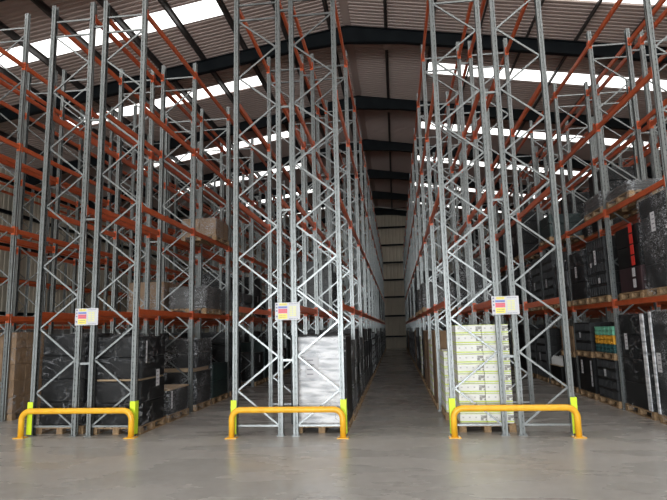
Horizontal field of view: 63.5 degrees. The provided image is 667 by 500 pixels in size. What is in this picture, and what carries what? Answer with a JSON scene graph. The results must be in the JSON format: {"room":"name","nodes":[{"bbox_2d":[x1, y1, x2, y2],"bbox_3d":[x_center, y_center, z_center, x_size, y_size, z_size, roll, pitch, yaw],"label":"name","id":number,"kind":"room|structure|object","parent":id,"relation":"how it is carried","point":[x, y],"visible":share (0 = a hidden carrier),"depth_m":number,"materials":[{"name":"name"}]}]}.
{"room":"warehouse","nodes":[
{"label":"warehouse","id":0,"kind":"room"},
{"bbox_2d":[0,167,194,333],"bbox_3d":[-17.247,-0.092,19.455,0.550,10.334,66.300,-2,-8,6],"label":"wall","id":1,"kind":"structure","parent":0,"point":[6,201],"depth_m":30.99,"materials":[{"name":"grey light grey-beige corrugated sheet metal"}]},
{"bbox_2d":[0,0,666,249],"bbox_3d":[0.344,-6.865,18.395,36.200,4.152,66.300,-2,-8,6],"label":"ceiling","id":2,"kind":"structure","parent":0,"point":[381,80],"depth_m":22.21,"materials":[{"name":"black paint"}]},
{"bbox_2d":[0,0,222,67],"bbox_3d":[-8.049,-7.337,18.470,8.750,1.501,0.920,-2,-8,6],"label":"window","id":3,"kind":"structure","parent":2,"relation":"attached to","point":[204,9],"depth_m":18.37,"materials":[{"name":"glass"}]},
{"bbox_2d":[67,76,261,127],"bbox_3d":[-7.422,-6.555,23.878,8.750,1.501,0.920,-2,-8,6],"label":"window","id":4,"kind":"structure","parent":2,"relation":"attached to","point":[252,81],"depth_m":23.76,"materials":[{"name":"glass"}]},
{"bbox_2d":[154,131,288,166],"bbox_3d":[-6.670,-5.617,30.368,8.750,1.501,0.920,-2,-8,6],"label":"window","id":5,"kind":"structure","parent":2,"relation":"attached to","point":[283,134],"depth_m":30.25,"materials":[{"name":"glass"}]},
{"bbox_2d":[178,163,300,193],"bbox_3d":[-6.026,-4.813,35.923,8.750,1.501,0.920,-2,-8,6],"label":"window","id":6,"kind":"structure","parent":2,"relation":"attached to","point":[286,167],"depth_m":35.81,"materials":[{"name":"glass"}]},
{"bbox_2d":[415,183,561,200],"bbox_3d":[13.048,-4.267,40.701,13.850,2.342,0.920,-2,-8,6],"label":"window","id":7,"kind":"structure","parent":2,"relation":"attached to","point":[470,189],"depth_m":40.94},
{"bbox_2d":[417,156,591,176],"bbox_3d":[12.302,-5.198,34.261,13.850,2.342,0.920,-2,-8,6],"label":"window","id":8,"kind":"structure","parent":2,"relation":"attached to","point":[575,173],"depth_m":34.38,"materials":[{"name":"glass"}]},
{"bbox_2d":[421,122,659,149],"bbox_3d":[11.641,-6.023,28.558,13.850,2.342,0.920,-2,-8,6],"label":"window","id":9,"kind":"structure","parent":2,"relation":"attached to","point":[539,135],"depth_m":28.71,"materials":[{"name":"glass"}]},
{"bbox_2d":[428,62,666,91],"bbox_3d":[10.894,-6.955,22.118,13.850,2.342,0.920,-2,-8,6],"label":"window","id":10,"kind":"structure","parent":2,"relation":"attached to","point":[526,75],"depth_m":22.39,"materials":[{"name":"glass"}]},
{"bbox_2d":[584,0,666,4],"bbox_3d":[10.244,-7.765,16.513,13.850,2.342,0.920,-2,-8,6],"label":"window","id":11,"kind":"structure","parent":2,"relation":"attached to","point":[653,2],"depth_m":16.95,"materials":[{"name":"glass"}]},
{"bbox_2d":[0,348,666,499],"bbox_3d":[0.610,4.411,16.733,36.800,0.200,66.900,-2,-8,6],"label":"floor","id":12,"kind":"structure","parent":0,"point":[398,446],"depth_m":7.90,"materials":[{"name":"concrete"}]},
{"bbox_2d":[0,332,46,420],"bbox_3d":[-7.617,2.921,12.767,1.026,1.976,1.170,-2,-8,6],"label":"load","id":13,"kind":"object","parent":12,"relation":"on","point":[21,345],"visible":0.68,"depth_m":12.36,"materials":[{"name":"brown cardboard"}]},
{"bbox_2d":[36,333,112,433],"bbox_3d":[-5.159,2.622,10.898,0.978,1.906,1.118,-2,-8,6],"label":"load","id":14,"kind":"object","parent":12,"relation":"on","point":[59,393],"visible":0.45,"depth_m":10.40,"materials":[{"name":"black plastic"}]},
{"bbox_2d":[12,408,137,438],"bbox_3d":[-4.698,3.150,9.822,2.330,0.527,0.160,-2,-8,6],"label":"rail","id":15,"kind":"object","parent":12,"relation":"on","point":[20,435],"visible":1,"depth_m":9.81,"materials":[{"name":"metal"}]},
{"bbox_2d":[0,181,211,333],"bbox_3d":[-13.017,3.002,35.489,0.990,8.690,28.125,-2,-8,6],"label":"rack","id":16,"kind":"object","parent":12,"relation":"on","point":[32,194],"visible":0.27,"depth_m":27.31,"materials":[{"name":"metal"}]},
{"bbox_2d":[98,296,119,326],"bbox_3d":[-13.390,3.654,31.865,1.030,1.742,1.150,-2,-8,6],"label":"load","id":17,"kind":"object","parent":16,"relation":"on","point":[108,297],"visible":0.16,"depth_m":31.38,"materials":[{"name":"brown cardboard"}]},
{"bbox_2d":[93,336,165,434],"bbox_3d":[-4.006,2.604,10.685,1.004,1.826,1.118,-2,-8,6],"label":"load","id":18,"kind":"object","parent":12,"relation":"on","point":[117,359],"visible":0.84,"depth_m":10.25,"materials":[{"name":"black plastic"}]},
{"bbox_2d":[0,70,275,334],"bbox_3d":[-6.838,1.620,30.701,1.161,9.740,36.525,-2,-8,6],"label":"rack","id":19,"kind":"object","parent":12,"relation":"on","point":[19,250],"visible":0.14,"depth_m":16.46,"materials":[{"name":"metal"}]},
{"bbox_2d":[0,13,289,421],"bbox_3d":[-5.960,1.380,29.210,0.990,9.740,39.325,-2,-8,6],"label":"rack","id":20,"kind":"object","parent":12,"relation":"on","point":[9,318],"visible":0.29,"depth_m":15.32,"materials":[{"name":"metal"}]},
{"bbox_2d":[26,2,325,436],"bbox_3d":[-3.102,1.946,29.931,0.962,8.684,39.321,-2,-8,6],"label":"rack","id":21,"kind":"object","parent":12,"relation":"on","point":[83,224],"depth_m":11.94,"materials":[{"name":"metal"}]},
{"bbox_2d":[75,308,98,324],"bbox_3d":[-4.678,1.266,10.223,0.460,0.316,0.023,-2,-8,6],"label":"safety sign","id":22,"kind":"object","parent":21,"relation":"attached to","point":[85,316],"visible":1,"depth_m":10.21,"materials":[{"name":"plastic"}]},
{"bbox_2d":[127,282,181,311],"bbox_3d":[-4.808,1.327,14.553,1.019,0.896,1.169,-2,-8,6],"label":"load","id":23,"kind":"object","parent":21,"relation":"on","point":[165,286],"visible":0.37,"depth_m":14.04,"materials":[{"name":"brown cardboard"}]},
{"bbox_2d":[202,272,232,290],"bbox_3d":[-4.256,1.661,19.440,1.030,1.636,1.168,-2,-8,6],"label":"load","id":24,"kind":"object","parent":21,"relation":"on","point":[207,278],"visible":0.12,"depth_m":18.98,"materials":[{"name":"grey plastic"}]},
{"bbox_2d":[239,277,260,317],"bbox_3d":[-3.784,2.134,23.555,1.030,1.876,1.169,-2,-8,6],"label":"load","id":25,"kind":"object","parent":21,"relation":"on","point":[256,281],"visible":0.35,"depth_m":23.21,"materials":[{"name":"plastic"}]},
{"bbox_2d":[286,231,301,259],"bbox_3d":[-2.599,-0.270,35.178,1.030,1.876,1.169,-2,-8,6],"label":"load","id":26,"kind":"object","parent":21,"relation":"on","point":[287,255],"visible":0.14,"depth_m":34.72,"materials":[{"name":"grey paper"}]},
{"bbox_2d":[163,384,188,422],"bbox_3d":[-3.850,3.337,11.840,1.004,0.706,1.124,-2,-8,6],"label":"load","id":27,"kind":"object","parent":12,"relation":"on","point":[175,395],"visible":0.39,"depth_m":11.69,"materials":[{"name":"black plastic"}]},
{"bbox_2d":[169,333,187,338],"bbox_3d":[-6.586,4.373,22.443,1.030,1.876,1.169,-2,-8,6],"label":"load","id":28,"kind":"object","parent":12,"relation":"on","point":[184,335],"visible":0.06,"depth_m":22.04,"materials":[{"name":"black plastic"}]},
{"bbox_2d":[162,337,211,411],"bbox_3d":[-3.689,3.057,13.431,0.999,1.716,1.118,-2,-8,6],"label":"load","id":29,"kind":"object","parent":12,"relation":"on","point":[176,352],"visible":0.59,"depth_m":13.01,"materials":[{"name":"black plastic"}]},
{"bbox_2d":[83,0,337,436],"bbox_3d":[-1.948,1.901,29.803,0.950,8.684,39.321,-2,-8,6],"label":"rack","id":30,"kind":"object","parent":12,"relation":"on","point":[137,313],"depth_m":12.99,"materials":[{"name":"metal"}]},
{"bbox_2d":[168,287,220,314],"bbox_3d":[-3.678,1.367,14.416,1.019,0.726,1.219,-2,-8,6],"label":"load","id":31,"kind":"object","parent":30,"relation":"on","point":[206,299],"visible":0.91,"depth_m":13.88,"materials":[{"name":"grey plastic"}]},
{"bbox_2d":[181,217,228,246],"bbox_3d":[-3.644,-0.502,15.395,1.020,0.656,1.169,-2,-8,6],"label":"load","id":32,"kind":"object","parent":30,"relation":"on","point":[213,228],"visible":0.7,"depth_m":14.88,"materials":[{"name":"brown cardboard"}]},
{"bbox_2d":[215,290,241,315],"bbox_3d":[-3.439,1.640,16.485,1.020,0.776,1.170,-2,-8,6],"label":"load","id":33,"kind":"object","parent":30,"relation":"on","point":[223,292],"visible":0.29,"depth_m":15.95,"materials":[{"name":"black plastic"}]},
{"bbox_2d":[223,293,252,316],"bbox_3d":[-3.284,1.832,17.812,1.019,0.776,1.169,-2,-8,6],"label":"load","id":34,"kind":"object","parent":30,"relation":"on","point":[246,299],"visible":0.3,"depth_m":17.63,"materials":[{"name":"black plastic"}]},
{"bbox_2d":[283,289,302,320],"bbox_3d":[-2.171,2.809,27.569,1.030,1.636,1.168,-2,-8,6],"label":"load","id":35,"kind":"object","parent":30,"relation":"on","point":[288,291],"visible":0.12,"depth_m":27.11,"materials":[{"name":"black plastic"}]},
{"bbox_2d":[208,362,227,403],"bbox_3d":[-3.529,3.600,14.686,0.980,1.000,1.250,-2,-8,6],"label":"load","id":36,"kind":"object","parent":12,"relation":"on","point":[218,377],"visible":0.34,"depth_m":14.51,"materials":[{"name":"black plastic"}]},
{"bbox_2d":[201,332,241,396],"bbox_3d":[-3.397,3.382,16.234,1.030,1.876,1.169,-2,-8,6],"label":"load","id":37,"kind":"object","parent":12,"relation":"on","point":[217,343],"visible":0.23,"depth_m":15.77,"materials":[{"name":"black plastic"}]},
{"bbox_2d":[241,331,260,341],"bbox_3d":[-3.727,4.423,23.244,1.030,1.876,1.169,-2,-8,6],"label":"load","id":38,"kind":"object","parent":12,"relation":"on","point":[256,333],"visible":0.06,"depth_m":23.04,"materials":[{"name":"black plastic"}]},
{"bbox_2d":[240,352,263,385],"bbox_3d":[-3.070,4.146,18.926,1.030,1.136,1.168,-2,-8,6],"label":"load","id":39,"kind":"object","parent":12,"relation":"on","point":[258,356],"visible":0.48,"depth_m":18.43,"materials":[{"name":"black plastic"}]},
{"bbox_2d":[240,341,268,381],"bbox_3d":[-2.911,4.198,20.349,1.030,1.440,1.150,-2,-8,6],"label":"load","id":40,"kind":"object","parent":12,"relation":"on","point":[245,346],"visible":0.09,"depth_m":19.89,"materials":[{"name":"black plastic"}]},
{"bbox_2d":[273,349,277,377],"bbox_3d":[-2.751,4.544,21.681,1.030,1.136,1.168,-2,-8,6],"label":"load","id":41,"kind":"object","parent":12,"relation":"on","point":[275,363],"visible":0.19,"depth_m":21.45,"materials":[{"name":"black plastic"}]},
{"bbox_2d":[273,339,290,372],"bbox_3d":[-2.431,4.797,24.489,1.030,1.440,1.150,-2,-8,6],"label":"load","id":42,"kind":"object","parent":12,"relation":"on","point":[275,341],"visible":0.3,"depth_m":24.06,"materials":[{"name":"black plastic"}]},
{"bbox_2d":[225,406,348,438],"bbox_3d":[-0.814,2.990,9.354,2.160,0.527,0.160,-2,-8,6],"label":"rail","id":43,"kind":"object","parent":12,"relation":"on","point":[303,409],"visible":1,"depth_m":9.34,"materials":[{"name":"metal"}]},
{"bbox_2d":[231,0,369,435],"bbox_3d":[0.779,1.792,29.503,0.947,8.684,39.321,-2,-8,6],"label":"rack","id":44,"kind":"object","parent":12,"relation":"on","point":[280,103],"depth_m":11.16,"materials":[{"name":"metal"}]},
{"bbox_2d":[275,302,299,319],"bbox_3d":[-0.834,1.113,9.800,0.460,0.316,0.023,-2,-8,6],"label":"safety sign","id":45,"kind":"object","parent":44,"relation":"attached to","point":[289,310],"visible":1,"depth_m":9.79,"materials":[{"name":"plastic"}]},
{"bbox_2d":[299,261,334,315],"bbox_3d":[-0.536,1.275,17.635,1.030,1.698,1.150,-2,-8,6],"label":"load","id":46,"kind":"object","parent":44,"relation":"on","point":[310,284],"visible":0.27,"depth_m":17.12,"materials":[{"name":"black plastic"}]},
{"bbox_2d":[313,272,337,316],"bbox_3d":[-0.219,1.701,20.358,1.030,1.636,1.168,-2,-8,6],"label":"load","id":47,"kind":"object","parent":44,"relation":"on","point":[334,273],"visible":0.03,"depth_m":19.79,"materials":[{"name":"grey paper"}]},
{"bbox_2d":[290,333,352,432],"bbox_3d":[-0.206,2.505,10.358,1.040,1.750,1.125,-2,-8,6],"label":"load","id":48,"kind":"object","parent":12,"relation":"on","point":[323,355],"visible":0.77,"depth_m":9.86,"materials":[{"name":"white plastic wrap"},{"name":"wood"}]},
{"bbox_2d":[288,0,384,435],"bbox_3d":[1.903,1.747,29.379,0.949,8.684,39.321,-2,-8,6],"label":"rack","id":49,"kind":"object","parent":12,"relation":"on","point":[375,260],"depth_m":12.74,"materials":[{"name":"metal"}]},
{"bbox_2d":[366,291,380,320],"bbox_3d":[2.474,3.530,34.030,1.030,1.876,1.169,-2,-8,6],"label":"load","id":50,"kind":"object","parent":49,"relation":"on","point":[366,291],"visible":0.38,"depth_m":33.53,"materials":[{"name":"grey plastic"}]},
{"bbox_2d":[319,329,361,409],"bbox_3d":[0.139,2.836,13.094,1.030,1.876,1.169,-2,-8,6],"label":"load","id":51,"kind":"object","parent":12,"relation":"on","point":[331,331],"visible":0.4,"depth_m":12.73,"materials":[{"name":"black plastic"}]},
{"bbox_2d":[351,339,357,420],"bbox_3d":[-0.024,2.748,11.644,1.030,1.636,1.168,-2,-8,6],"label":"load","id":52,"kind":"object","parent":12,"relation":"on","point":[353,364],"visible":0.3,"depth_m":11.46,"materials":[{"name":"black plastic"}]},
{"bbox_2d":[359,337,365,401],"bbox_3d":[0.300,3.152,14.438,1.030,1.636,1.168,-2,-8,6],"label":"load","id":53,"kind":"object","parent":12,"relation":"on","point":[361,340],"visible":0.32,"depth_m":14.19,"materials":[{"name":"plastic"}]},
{"bbox_2d":[358,329,367,394],"bbox_3d":[0.459,3.235,15.853,1.030,1.876,1.169,-2,-8,6],"label":"load","id":54,"kind":"object","parent":12,"relation":"on","point":[363,330],"visible":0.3,"depth_m":15.69,"materials":[{"name":"plastic"}]},
{"bbox_2d":[365,329,369,389],"bbox_3d":[0.610,3.424,17.156,1.030,1.876,1.169,-2,-8,6],"label":"load","id":55,"kind":"object","parent":12,"relation":"on","point":[366,340],"visible":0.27,"depth_m":17.02,"materials":[{"name":"plastic"}]},
{"bbox_2d":[368,329,371,384],"bbox_3d":[0.777,3.632,18.594,1.030,1.876,1.169,-2,-8,6],"label":"load","id":56,"kind":"object","parent":12,"relation":"on","point":[370,377],"visible":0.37,"depth_m":18.51,"materials":[{"name":"grey paper"}]},
{"bbox_2d":[369,329,373,380],"bbox_3d":[0.935,3.830,19.962,1.030,1.876,1.169,-2,-8,6],"label":"load","id":57,"kind":"object","parent":12,"relation":"on","point":[371,351],"visible":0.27,"depth_m":19.73,"materials":[{"name":"plastic"}]},
{"bbox_2d":[371,332,374,375],"bbox_3d":[1.099,4.120,21.345,1.030,1.698,1.150,-2,-8,6],"label":"load","id":58,"kind":"object","parent":12,"relation":"on","point":[371,332],"visible":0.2,"depth_m":21.02,"materials":[{"name":"black plastic"}]},
{"bbox_2d":[239,245,525,361],"bbox_3d":[1.448,2.212,30.072,30.980,8.000,37.566,-2,-8,6],"label":"stock","id":59,"kind":"object","parent":12,"relation":"on","point":[247,247],"visible":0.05,"depth_m":35.25,"materials":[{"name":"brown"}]},
{"bbox_2d":[418,327,420,376],"bbox_3d":[3.828,3.920,21.037,1.030,1.876,1.169,-2,-8,6],"label":"load","id":60,"kind":"object","parent":12,"relation":"on","point":[418,327],"visible":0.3,"depth_m":21.09,"materials":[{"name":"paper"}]},
{"bbox_2d":[420,336,422,378],"bbox_3d":[3.670,3.895,19.611,1.000,1.517,1.150,-2,-8,6],"label":"load","id":61,"kind":"object","parent":12,"relation":"on","point":[420,336],"visible":0.11,"depth_m":19.38,"materials":[{"name":"brown"}]},
{"bbox_2d":[423,330,427,388],"bbox_3d":[3.348,3.385,16.873,1.030,1.742,1.150,-2,-8,6],"label":"load","id":62,"kind":"object","parent":12,"relation":"on","point":[424,338],"visible":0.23,"depth_m":16.75,"materials":[{"name":"brown cardboard"}]},
{"bbox_2d":[428,339,433,401],"bbox_3d":[3.029,3.095,14.081,1.000,1.517,1.150,-2,-8,6],"label":"load","id":63,"kind":"object","parent":12,"relation":"on","point":[429,340],"visible":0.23,"depth_m":13.99,"materials":[{"name":"brown cardboard"}]},
{"bbox_2d":[421,327,445,383],"bbox_3d":[3.509,3.522,18.283,1.030,1.876,1.169,-2,-8,6],"label":"load","id":64,"kind":"object","parent":12,"relation":"on","point":[442,328],"visible":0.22,"depth_m":18.15,"materials":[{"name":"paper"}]},
{"bbox_2d":[425,330,445,394],"bbox_3d":[3.191,3.189,15.512,1.030,1.742,1.150,-2,-8,6],"label":"load","id":65,"kind":"object","parent":12,"relation":"on","point":[426,332],"visible":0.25,"depth_m":15.38,"materials":[{"name":"brown cardboard"}]},
{"bbox_2d":[431,331,446,409],"bbox_3d":[2.872,2.791,12.763,1.030,1.742,1.150,-2,-8,6],"label":"load","id":66,"kind":"object","parent":12,"relation":"on","point":[442,334],"visible":0.27,"depth_m":12.39,"materials":[{"name":"brown cardboard"}]},
{"bbox_2d":[439,349,449,419],"bbox_3d":[2.773,2.781,11.318,0.980,1.345,1.100,-2,-8,6],"label":"load","id":67,"kind":"object","parent":12,"relation":"on","point":[443,352],"visible":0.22,"depth_m":10.95,"materials":[{"name":"white cardboard"}]},
{"bbox_2d":[403,0,514,435],"bbox_3d":[4.611,1.639,29.081,0.957,8.684,39.321,-2,-8,6],"label":"rack","id":68,"kind":"object","parent":12,"relation":"on","point":[413,257],"depth_m":12.32,"materials":[{"name":"metal"}]},
{"bbox_2d":[410,287,426,318],"bbox_3d":[4.572,2.744,28.207,1.030,1.636,1.168,-2,-8,6],"label":"load","id":69,"kind":"object","parent":68,"relation":"on","point":[411,291],"visible":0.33,"depth_m":27.76,"materials":[{"name":"grey paper"}]},
{"bbox_2d":[414,271,440,315],"bbox_3d":[3.933,1.833,22.744,1.030,1.876,1.169,-2,-8,6],"label":"load","id":70,"kind":"object","parent":68,"relation":"on","point":[429,272],"visible":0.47,"depth_m":22.31,"materials":[{"name":"plastic"}]},
{"bbox_2d":[417,289,444,314],"bbox_3d":[3.624,1.903,19.914,1.019,0.926,1.168,-2,-8,6],"label":"load","id":71,"kind":"object","parent":68,"relation":"on","point":[419,302],"visible":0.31,"depth_m":19.46,"materials":[{"name":"black plastic"}]},
{"bbox_2d":[420,282,455,312],"bbox_3d":[3.304,1.503,17.148,1.019,0.926,1.168,-2,-8,6],"label":"load","id":72,"kind":"object","parent":68,"relation":"on","point":[440,293],"visible":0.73,"depth_m":16.62,"materials":[{"name":"grey plastic"}]},
{"bbox_2d":[491,296,519,314],"bbox_3d":[2.990,0.961,9.378,0.460,0.316,0.023,-2,-8,6],"label":"safety sign","id":73,"kind":"object","parent":68,"relation":"attached to","point":[500,304],"visible":1,"depth_m":9.37,"materials":[{"name":"plastic"}]},
{"bbox_2d":[451,324,516,431],"bbox_3d":[2.740,2.339,10.084,0.970,1.861,1.100,-2,-8,6],"label":"load","id":74,"kind":"object","parent":12,"relation":"on","point":[482,387],"visible":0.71,"depth_m":9.59,"materials":[{"name":"white cardboard"}]},
{"bbox_2d":[421,0,577,435],"bbox_3d":[5.753,1.594,28.955,0.954,8.684,39.321,-2,-8,6],"label":"rack","id":75,"kind":"object","parent":12,"relation":"on","point":[543,85],"depth_m":10.53,"materials":[{"name":"metal"}]},
{"bbox_2d":[453,257,492,309],"bbox_3d":[4.414,1.111,17.096,1.030,1.636,1.168,-2,-8,6],"label":"load","id":76,"kind":"object","parent":75,"relation":"on","point":[462,273],"visible":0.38,"depth_m":16.58,"materials":[{"name":"black plastic"}]},
{"bbox_2d":[448,404,586,438],"bbox_3d":[3.015,2.840,8.952,2.195,0.527,0.160,-2,-8,6],"label":"rail","id":77,"kind":"object","parent":12,"relation":"on","point":[534,407],"visible":1,"depth_m":8.94,"materials":[{"name":"metal"}]},
{"bbox_2d":[518,324,544,373],"bbox_3d":[7.710,3.766,20.616,1.030,1.876,1.169,-2,-8,6],"label":"load","id":78,"kind":"object","parent":12,"relation":"on","point":[521,336],"visible":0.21,"depth_m":20.58,"materials":[{"name":"black plastic"}]},
{"bbox_2d":[529,328,544,378],"bbox_3d":[7.547,3.649,19.181,1.030,1.698,1.150,-2,-8,6],"label":"load","id":79,"kind":"object","parent":12,"relation":"on","point":[532,332],"visible":0.14,"depth_m":18.91,"materials":[{"name":"black plastic"}]},
{"bbox_2d":[535,328,562,382],"bbox_3d":[7.394,3.457,17.855,1.030,1.698,1.150,-2,-8,6],"label":"load","id":80,"kind":"object","parent":12,"relation":"on","point":[555,333],"visible":0.4,"depth_m":17.48,"materials":[{"name":"black plastic"}]},
{"bbox_2d":[550,355,564,387],"bbox_3d":[7.233,3.652,16.330,1.020,0.874,1.150,-2,-8,6],"label":"load","id":81,"kind":"object","parent":12,"relation":"on","point":[557,368],"visible":0.27,"depth_m":16.27,"materials":[{"name":"black plastic"}]},
{"bbox_2d":[449,0,666,409],"bbox_3d":[8.593,1.483,28.640,1.191,8.690,39.325,-2,-8,6],"label":"rack","id":82,"kind":"object","parent":12,"relation":"on","point":[657,301],"visible":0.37,"depth_m":12.69,"materials":[{"name":"metal"}]},
{"bbox_2d":[471,229,478,255],"bbox_3d":[9.156,-0.530,35.295,1.030,1.876,1.169,-2,-8,6],"label":"load","id":83,"kind":"object","parent":82,"relation":"on","point":[476,231],"visible":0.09,"depth_m":34.77,"materials":[{"name":"black plastic"}]},
{"bbox_2d":[485,241,505,275],"bbox_3d":[8.402,0.467,28.085,1.030,1.876,1.169,-2,-8,6],"label":"load","id":84,"kind":"object","parent":82,"relation":"on","point":[487,251],"visible":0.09,"depth_m":27.66,"materials":[{"name":"black plastic"}]},
{"bbox_2d":[501,275,506,314],"bbox_3d":[7.978,1.968,23.695,1.030,1.698,1.150,-2,-8,6],"label":"load","id":85,"kind":"object","parent":82,"relation":"on","point":[503,283],"visible":0.16,"depth_m":23.66,"materials":[{"name":"black plastic"}]},
{"bbox_2d":[497,231,518,272],"bbox_3d":[8.083,0.070,25.337,1.030,1.876,1.169,-2,-8,6],"label":"load","id":86,"kind":"object","parent":82,"relation":"on","point":[500,240],"visible":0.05,"depth_m":24.82,"materials":[{"name":"black plastic"}]},
{"bbox_2d":[507,267,525,312],"bbox_3d":[7.809,1.672,22.272,1.030,1.876,1.169,-2,-8,6],"label":"load","id":87,"kind":"object","parent":82,"relation":"on","point":[517,271],"visible":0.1,"depth_m":21.80,"materials":[{"name":"black plastic"}]},
{"bbox_2d":[510,211,539,261],"bbox_3d":[7.607,-0.524,21.231,1.030,1.876,1.169,-2,-8,6],"label":"load","id":88,"kind":"object","parent":82,"relation":"on","point":[529,241],"visible":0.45,"depth_m":20.75,"materials":[{"name":"black plastic"}]},
{"bbox_2d":[524,266,532,311],"bbox_3d":[7.498,1.399,19.549,1.030,1.636,1.168,-2,-8,6],"label":"load","id":89,"kind":"object","parent":82,"relation":"on","point":[528,279],"visible":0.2,"depth_m":19.28,"materials":[{"name":"black plastic"}]},
{"bbox_2d":[530,258,543,310],"bbox_3d":[7.340,1.171,18.190,1.030,1.698,1.150,-2,-8,6],"label":"load","id":90,"kind":"object","parent":82,"relation":"on","point":[536,270],"visible":0.2,"depth_m":18.15,"materials":[{"name":"black plastic"}]},
{"bbox_2d":[541,251,577,309],"bbox_3d":[7.176,0.968,16.782,1.030,1.698,1.150,-2,-8,6],"label":"load","id":91,"kind":"object","parent":82,"relation":"on","point":[548,269],"visible":0.27,"depth_m":16.61,"materials":[{"name":"black plastic"}]},
{"bbox_2d":[539,213,583,246],"bbox_3d":[7.132,-0.637,16.962,1.020,0.876,1.168,-2,-8,6],"label":"load","id":92,"kind":"object","parent":82,"relation":"on","point":[546,224],"visible":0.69,"depth_m":16.47,"materials":[{"name":"black plastic"}]},
{"bbox_2d":[554,260,570,307],"bbox_3d":[6.998,0.958,15.374,1.045,1.316,1.169,-2,-8,6],"label":"load","id":93,"kind":"object","parent":82,"relation":"on","point":[565,263],"visible":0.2,"depth_m":14.99,"materials":[{"name":"black plastic"}]},
{"bbox_2d":[569,249,605,305],"bbox_3d":[6.833,0.705,13.975,1.043,1.416,1.219,-2,-8,6],"label":"load","id":94,"kind":"object","parent":82,"relation":"on","point":[578,264],"visible":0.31,"depth_m":13.88,"materials":[{"name":"black plastic"}]},
{"bbox_2d":[584,191,638,221],"bbox_3d":[6.683,-1.050,12.853,1.018,0.516,1.169,-2,-8,6],"label":"load","id":95,"kind":"object","parent":82,"relation":"on","point":[593,206],"visible":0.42,"depth_m":12.80,"materials":[{"name":"black plastic"}]},
{"bbox_2d":[585,235,639,303],"bbox_3d":[6.672,0.474,12.634,1.035,1.488,1.150,-2,-8,6],"label":"load","id":96,"kind":"object","parent":82,"relation":"on","point":[596,249],"visible":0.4,"depth_m":12.46,"materials":[{"name":"black plastic"}]},
{"bbox_2d":[605,178,664,209],"bbox_3d":[6.519,-1.187,11.416,1.020,0.376,1.219,-2,-8,6],"label":"load","id":97,"kind":"object","parent":82,"relation":"on","point":[629,188],"visible":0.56,"depth_m":11.10,"materials":[{"name":"plastic stretch wrap"},{"name":"wood"},{"name":"cardboard"}]},
{"bbox_2d":[615,223,656,299],"bbox_3d":[6.526,0.230,11.028,1.015,1.510,1.100,-2,-8,6],"label":"load","id":98,"kind":"object","parent":82,"relation":"on","point":[633,280],"visible":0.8,"depth_m":10.91,"materials":[{"name":"black plastic stretch wrap"},{"name":"wood"},{"name":"cardboard"}]},
{"bbox_2d":[637,190,666,296],"bbox_3d":[6.391,-0.125,9.885,1.025,1.886,1.069,-2,-8,6],"label":"load","id":99,"kind":"object","parent":82,"relation":"on","point":[653,209],"visible":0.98,"depth_m":9.91,"materials":[{"name":"black plastic"}]},
{"bbox_2d":[461,8,666,328],"bbox_3d":[9.650,1.441,28.523,0.998,8.690,39.325,-2,-8,6],"label":"rack","id":100,"kind":"object","parent":12,"relation":"on","point":[651,122],"visible":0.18,"depth_m":15.22,"materials":[{"name":"metal"}]},
{"bbox_2d":[560,192,589,249],"bbox_3d":[8.435,-0.965,18.370,1.030,1.876,1.169,-2,-8,6],"label":"load","id":101,"kind":"object","parent":100,"relation":"on","point":[580,207],"visible":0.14,"depth_m":17.96,"materials":[{"name":"black plastic"}]},
{"bbox_2d":[578,212,592,239],"bbox_3d":[8.282,-0.700,16.887,1.019,0.926,1.168,-2,-8,6],"label":"load","id":102,"kind":"object","parent":100,"relation":"on","point":[587,231],"visible":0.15,"depth_m":16.59,"materials":[{"name":"black plastic"}]},
{"bbox_2d":[588,166,638,234],"bbox_3d":[8.113,-1.367,15.592,1.030,1.876,1.169,-2,-8,6],"label":"load","id":103,"kind":"object","parent":100,"relation":"on","point":[615,180],"visible":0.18,"depth_m":15.16,"materials":[{"name":"plastic"}]},
{"bbox_2d":[560,326,589,392],"bbox_3d":[7.069,3.010,15.069,1.020,1.784,1.150,-2,-8,6],"label":"load","id":104,"kind":"object","parent":12,"relation":"on","point":[571,329],"visible":0.19,"depth_m":14.72,"materials":[{"name":"black plastic"}]},
{"bbox_2d":[507,115,666,326],"bbox_3d":[12.794,1.727,30.965,1.171,8.690,33.725,-2,-8,6],"label":"rack","id":105,"kind":"object","parent":12,"relation":"on","point":[620,159],"visible":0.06,"depth_m":20.51,"materials":[{"name":"metal"}]},
{"bbox_2d":[518,140,660,354],"bbox_3d":[13.996,1.884,32.227,0.990,8.690,30.925,-2,-8,6],"label":"rack","id":106,"kind":"object","parent":12,"relation":"on","point":[650,162],"visible":0.04,"depth_m":27.68,"materials":[{"name":"metal"}]},
{"bbox_2d":[574,322,613,399],"bbox_3d":[6.878,2.769,13.671,1.035,1.862,1.150,-2,-8,6],"label":"load","id":107,"kind":"object","parent":12,"relation":"on","point":[585,334],"visible":0.44,"depth_m":13.51,"materials":[{"name":"black plastic"}]},
{"bbox_2d":[594,326,621,408],"bbox_3d":[6.720,2.623,12.297,1.035,1.758,1.150,-2,-8,6],"label":"load","id":108,"kind":"object","parent":12,"relation":"on","point":[605,338],"visible":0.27,"depth_m":12.24,"materials":[{"name":"black plastic"}]},
{"bbox_2d":[619,313,661,420],"bbox_3d":[6.593,2.273,10.888,1.032,2.046,1.320,-2,-8,6],"label":"load","id":109,"kind":"object","parent":12,"relation":"on","point":[634,328],"visible":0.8,"depth_m":10.79,"materials":[{"name":"black plastic"}]},
{"bbox_2d":[647,309,666,424],"bbox_3d":[6.438,2.070,9.552,1.032,2.066,1.020,-2,-8,6],"label":"load","id":110,"kind":"object","parent":12,"relation":"on","point":[658,320],"visible":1,"depth_m":9.89,"materials":[{"name":"black plastic"}]},
{"bbox_2d":[202,207,580,348],"bbox_3d":[4.208,2.413,50.122,36.200,13.318,0.450,-2,-8,6],"label":"wall","id":111,"kind":"structure","parent":0,"point":[391,228],"depth_m":50.25,"materials":[{"name":"metal"}]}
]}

